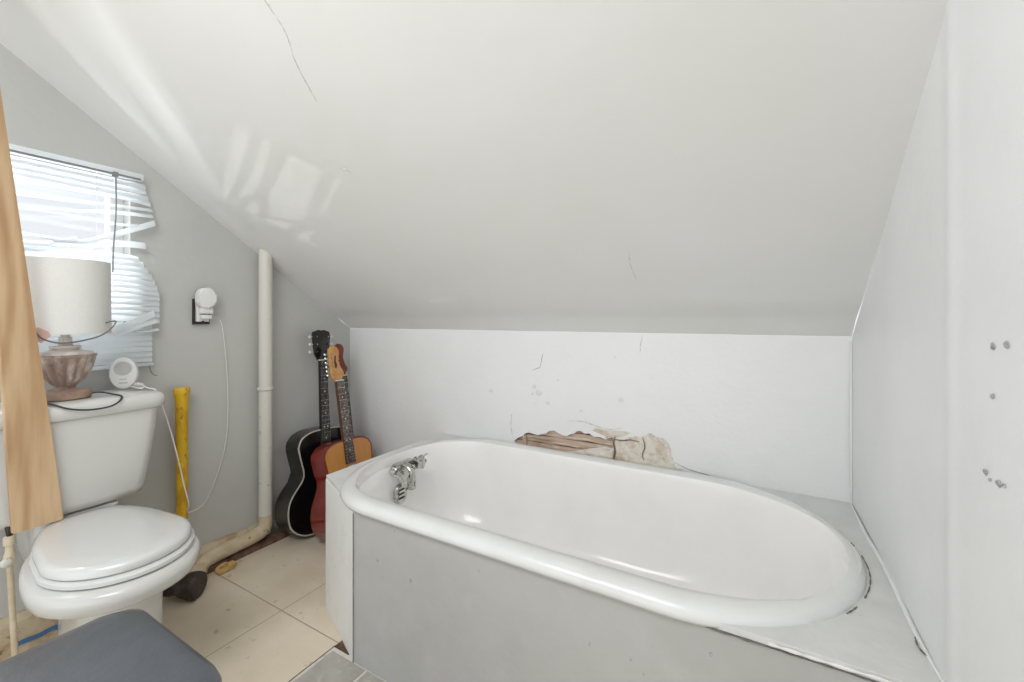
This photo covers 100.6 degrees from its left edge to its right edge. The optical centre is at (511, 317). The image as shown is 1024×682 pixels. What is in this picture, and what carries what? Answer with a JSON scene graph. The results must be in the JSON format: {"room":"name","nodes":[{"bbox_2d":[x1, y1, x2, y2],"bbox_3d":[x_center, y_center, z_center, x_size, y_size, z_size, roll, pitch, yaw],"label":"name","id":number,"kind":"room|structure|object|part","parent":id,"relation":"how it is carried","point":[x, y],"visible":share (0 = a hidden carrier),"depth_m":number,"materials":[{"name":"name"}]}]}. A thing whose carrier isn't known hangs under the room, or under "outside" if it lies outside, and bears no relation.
{"room":"bathroom","nodes":[
{"label":"bathroom","id":0,"kind":"room"},
{"bbox_2d":[0,89,63,533],"bbox_3d":[-1.292,-0.144,1.117,0.046,1.414,0.164,0,0,30],"label":"curtain","id":1,"kind":"object","parent":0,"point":[34,497],"visible":1,"depth_m":1.11,"materials":[{"name":"beige fabric"}]},
{"bbox_2d":[0,43,349,618],"bbox_3d":[-1.534,-0.291,1.367,0.120,2.609,2.350,0,0,30],"label":"wall","id":2,"kind":"structure","parent":0,"point":[187,251],"depth_m":1.72,"materials":[{"name":"grey paint"}]},
{"bbox_2d":[18,624,57,645],"bbox_3d":[-1.455,0.977,1.313,0.003,0.017,0.105,0,0,30],"label":"tape strip","id":3,"kind":"object","parent":2,"relation":"attached to","point":[54,627],"visible":0.74,"depth_m":1.31,"materials":[{"name":"blue plastic"}]},
{"bbox_2d":[9,143,159,375],"bbox_3d":[-1.483,-0.151,1.274,0.052,0.731,0.700,0,0,30],"label":"window blind","id":4,"kind":"object","parent":2,"relation":"attached to","point":[135,299],"visible":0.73,"depth_m":1.46,"materials":[{"name":"white plastic"}]},
{"bbox_3d":[-1.391,-0.166,1.423,0.002,0.658,0.002,0,0,-15],"label":"ladder cord","id":5,"kind":"part","parent":4,"relation":"part of","materials":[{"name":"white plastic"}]},
{"bbox_3d":[-1.494,0.169,1.272,0.026,0.012,0.685,0,0,30],"label":"rail","id":6,"kind":"part","parent":4,"relation":"part of","materials":[{"name":"white plastic"}]},
{"bbox_2d":[52,176,122,323],"bbox_3d":[-1.577,-0.172,1.273,0.099,0.620,0.645,0,0,30],"label":"window","id":7,"kind":"structure","parent":2,"relation":"in","point":[109,228],"depth_m":1.53,"materials":[{"name":"white paint"}]},
{"bbox_2d":[0,523,270,661],"bbox_3d":[-1.582,0.953,1.129,0.032,0.120,1.890,0,0,30],"label":"baseboard","id":8,"kind":"structure","parent":2,"relation":"attached to","point":[28,625],"depth_m":1.30,"materials":[{"name":"beige wood"}]},
{"bbox_2d":[192,299,209,323],"bbox_3d":[-1.251,-0.026,1.714,0.026,0.102,0.058,0,0,30],"label":"wall outlet","id":9,"kind":"object","parent":2,"relation":"attached to","point":[195,309],"visible":0.63,"depth_m":1.70,"materials":[{"name":"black plastic"}]},
{"bbox_2d":[195,302,208,321],"bbox_3d":[-1.251,-0.028,1.715,0.018,0.086,0.044,0,0,30],"label":"receptacle","id":10,"kind":"object","parent":9,"relation":"attached to","point":[197,319],"depth_m":1.70,"materials":[{"name":"white plastic"}]},
{"bbox_2d":[195,288,216,318],"bbox_3d":[-1.225,-0.058,1.699,0.042,0.125,0.060,0,0,30],"label":"plug","id":11,"kind":"object","parent":9,"relation":"attached to","point":[205,298],"visible":1,"depth_m":1.69,"materials":[{"name":"white plastic"}]},
{"bbox_2d":[207,529,291,573],"bbox_3d":[-1.067,0.997,1.958,0.043,0.033,0.620,0,0,30],"label":"trim","id":12,"kind":"structure","parent":2,"relation":"attached to","point":[278,535],"depth_m":1.85,"materials":[{"name":"brown wood"}]},
{"bbox_2d":[163,534,349,681],"bbox_3d":[-0.585,1.038,0.720,2.470,0.050,2.770,0,0,30],"label":"floor","id":13,"kind":"structure","parent":0,"point":[266,618],"depth_m":1.45,"materials":[{"name":"beige tile"}]},
{"bbox_2d":[0,526,18,656],"bbox_3d":[-1.335,0.766,1.136,0.081,0.496,0.059,0,0,30],"label":"pipe","id":14,"kind":"object","parent":13,"relation":"on","point":[8,562],"visible":0.91,"depth_m":1.13,"materials":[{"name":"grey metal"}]},
{"bbox_3d":[-1.313,0.636,1.103,0.011,0.024,0.024,0,0,30],"label":"valve handle","id":15,"kind":"part","parent":14,"relation":"part of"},
{"bbox_2d":[0,387,200,635],"bbox_3d":[-1.151,0.628,1.175,0.721,0.770,0.430,0,0,30],"label":"toilet","id":16,"kind":"object","parent":13,"relation":"on","point":[105,556],"visible":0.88,"depth_m":1.14,"materials":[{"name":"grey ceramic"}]},
{"bbox_2d":[25,256,122,410],"bbox_3d":[-1.333,0.049,1.274,0.234,0.442,0.203,0,0,30],"label":"table lamp","id":17,"kind":"object","parent":16,"relation":"on","point":[69,296],"visible":0.88,"depth_m":1.23,"materials":[{"name":"fabric"}]},
{"bbox_3d":[-1.347,-0.062,1.281,0.203,0.219,0.203,0,0,30],"label":"lamp shade","id":18,"kind":"part","parent":17,"relation":"part of","materials":[{"name":"fabric"}]},
{"bbox_3d":[-1.261,0.040,1.239,0.110,0.066,0.145,0,0,-7],"label":"draped cord","id":19,"kind":"part","parent":17,"relation":"part of","materials":[{"name":"grey plastic"}]},
{"bbox_3d":[-1.296,0.250,1.262,0.158,0.040,0.188,0,0,30],"label":"power cord","id":20,"kind":"part","parent":17,"relation":"part of","materials":[{"name":"grey plastic"}]},
{"bbox_3d":[-1.356,0.430,1.293,0.242,0.274,0.400,0,0,30],"label":"tank","id":21,"kind":"part","parent":16,"relation":"part of","materials":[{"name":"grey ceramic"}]},
{"bbox_3d":[-1.352,0.268,1.290,0.258,0.050,0.430,0,0,30],"label":"tank lid","id":22,"kind":"part","parent":16,"relation":"part of","materials":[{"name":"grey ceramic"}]},
{"bbox_3d":[-1.091,0.812,1.136,0.578,0.403,0.326,0,0,30],"label":"bowl","id":23,"kind":"part","parent":16,"relation":"part of","materials":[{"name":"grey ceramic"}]},
{"bbox_3d":[-1.063,0.601,1.129,0.467,0.016,0.298,0,0,30],"label":"seat","id":24,"kind":"part","parent":16,"relation":"part of","materials":[{"name":"white plastic"}]},
{"bbox_3d":[-1.068,0.578,1.131,0.451,0.028,0.288,0,0,30],"label":"seat lid","id":25,"kind":"part","parent":16,"relation":"part of","materials":[{"name":"white plastic"}]},
{"bbox_2d":[109,357,138,388],"bbox_3d":[-1.322,0.188,1.449,0.076,0.108,0.036,0,0,-32],"label":"monitor","id":26,"kind":"object","parent":16,"relation":"on","point":[124,372],"visible":1,"depth_m":1.44,"materials":[{"name":"white plastic"}]},
{"bbox_2d":[130,320,228,512],"bbox_3d":[-1.220,0.383,1.619,0.102,0.750,0.375,0,0,12],"label":"cable","id":27,"kind":"object","parent":16,"relation":"hanging from","point":[138,385],"visible":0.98,"depth_m":1.55,"materials":[{"name":"white plastic"}]},
{"bbox_2d":[0,609,221,681],"bbox_3d":[-0.640,0.761,0.562,0.335,0.504,0.341,0,0,30],"label":"stool","id":28,"kind":"object","parent":13,"relation":"on","point":[130,645],"visible":1,"depth_m":0.64,"materials":[{"name":"grey fabric"}]},
{"bbox_2d":[173,387,189,518],"bbox_3d":[-1.264,0.640,1.627,0.051,0.746,0.051,0,0,30],"label":"tube","id":29,"kind":"object","parent":13,"relation":"on","point":[181,394],"visible":0.78,"depth_m":1.61,"materials":[{"name":"plastic"}]},
{"bbox_2d":[163,571,206,600],"bbox_3d":[-1.196,0.968,1.536,0.133,0.092,0.092,0,0,-3],"label":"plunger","id":30,"kind":"object","parent":13,"relation":"on","point":[192,585],"visible":0.77,"depth_m":1.51,"materials":[{"name":"black rubber"}]},
{"bbox_2d":[215,560,236,574],"bbox_3d":[-1.144,0.994,1.701,0.032,0.038,0.077,0,0,30],"label":"lump","id":31,"kind":"object","parent":13,"relation":"on","point":[224,567],"visible":1,"depth_m":1.69,"materials":[{"name":"yellow"}]},
{"bbox_2d":[190,249,273,573],"bbox_3d":[-1.170,0.356,1.764,0.111,1.326,0.373,0,0,17],"label":"drain pipe","id":32,"kind":"object","parent":13,"relation":"on","point":[265,388],"visible":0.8,"depth_m":1.88,"materials":[{"name":"white plastic"}]},
{"bbox_2d":[275,330,340,536],"bbox_3d":[-0.935,0.536,2.066,0.142,0.956,0.401,0,0,30],"label":"acoustic guitar","id":33,"kind":"object","parent":13,"relation":"on","point":[293,505],"visible":0.63,"depth_m":1.97,"materials":[{"name":"black wood"}]},
{"bbox_2d":[288,641,386,681],"bbox_3d":[-0.578,1.011,0.649,0.608,0.006,1.233,0,0,30],"label":"tile","id":34,"kind":"object","parent":13,"relation":"on","point":[335,665],"depth_m":1.22,"materials":[{"name":"tile"}]},
{"bbox_2d":[310,346,372,540],"bbox_3d":[-0.789,0.573,2.010,0.218,0.878,0.344,0,0,30],"label":"acoustic guitar","id":35,"kind":"object","parent":13,"relation":"on","point":[347,451],"visible":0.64,"depth_m":1.98,"materials":[{"name":"red paint"}]},
{"bbox_2d":[335,344,353,436],"bbox_3d":[-0.834,0.571,2.153,0.148,0.881,0.250,0,0,30],"label":"electric guitar","id":36,"kind":"object","parent":13,"relation":"on","point":[343,366],"visible":0.08,"depth_m":2.17,"materials":[{"name":"brown wood"}]},
{"bbox_2d":[326,433,940,681],"bbox_3d":[0.149,0.779,1.324,1.554,0.466,0.753,0,0,30],"label":"tub surround","id":37,"kind":"object","parent":13,"relation":"on","point":[404,605],"visible":0.88,"depth_m":0.97,"materials":[{"name":"paint"}]},
{"bbox_3d":[-0.552,0.788,1.373,0.018,0.448,0.304,0,0,-38],"label":"corner panel","id":38,"kind":"part","parent":37,"relation":"part of","materials":[{"name":"paint"}]},
{"bbox_2d":[340,438,866,628],"bbox_3d":[0.146,0.727,1.316,1.476,0.392,0.754,0,0,30],"label":"bathtub","id":39,"kind":"object","parent":37,"relation":"in","point":[689,547],"visible":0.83,"depth_m":1.39,"materials":[{"name":"ceramic"}]},
{"bbox_2d":[389,453,427,503],"bbox_3d":[-0.397,0.623,1.637,0.082,0.176,0.158,0,0,30],"label":"tub faucet","id":40,"kind":"object","parent":39,"relation":"attached to","point":[404,470],"visible":1,"depth_m":1.61,"materials":[{"name":"silver metal"}]},
{"bbox_3d":[-0.428,0.671,1.627,0.014,0.078,0.060,0,0,30],"label":"overflow plate","id":41,"kind":"part","parent":40,"relation":"part of","materials":[{"name":"silver metal"}]},
{"bbox_3d":[-0.411,0.583,1.585,0.045,0.056,0.055,0,0,30],"label":"handle","id":42,"kind":"part","parent":40,"relation":"part of","materials":[{"name":"silver metal"}]},
{"bbox_3d":[-0.393,0.603,1.624,0.061,0.094,0.035,0,0,37],"label":"spout","id":43,"kind":"part","parent":40,"relation":"part of","materials":[{"name":"silver metal"}]},
{"bbox_3d":[-0.364,0.563,1.667,0.045,0.056,0.055,0,0,30],"label":"handle","id":44,"kind":"part","parent":40,"relation":"part of","materials":[{"name":"silver metal"}]},
{"bbox_3d":[0.092,0.789,0.940,1.271,0.446,0.018,0,0,30],"label":"panel","id":45,"kind":"part","parent":37,"relation":"part of","materials":[{"name":"paint"}]},
{"bbox_2d":[0,0,946,336],"bbox_3d":[-0.519,-0.812,0.804,2.200,1.734,2.380,0,0,30],"label":"ceiling","id":46,"kind":"structure","parent":0,"point":[731,167],"depth_m":1.07,"materials":[{"name":"paint"}]},
{"bbox_2d":[350,328,851,502],"bbox_3d":[0.067,0.535,1.829,2.200,0.957,0.068,0,0,30],"label":"wall","id":47,"kind":"structure","parent":0,"point":[763,411],"depth_m":1.59,"materials":[{"name":"white paint"}]},
{"bbox_2d":[849,0,1023,681],"bbox_3d":[0.475,-0.291,0.218,0.130,2.609,2.350,0,0,30],"label":"wall","id":48,"kind":"structure","parent":0,"point":[936,390],"depth_m":0.60,"materials":[{"name":"paint"}]}
]}

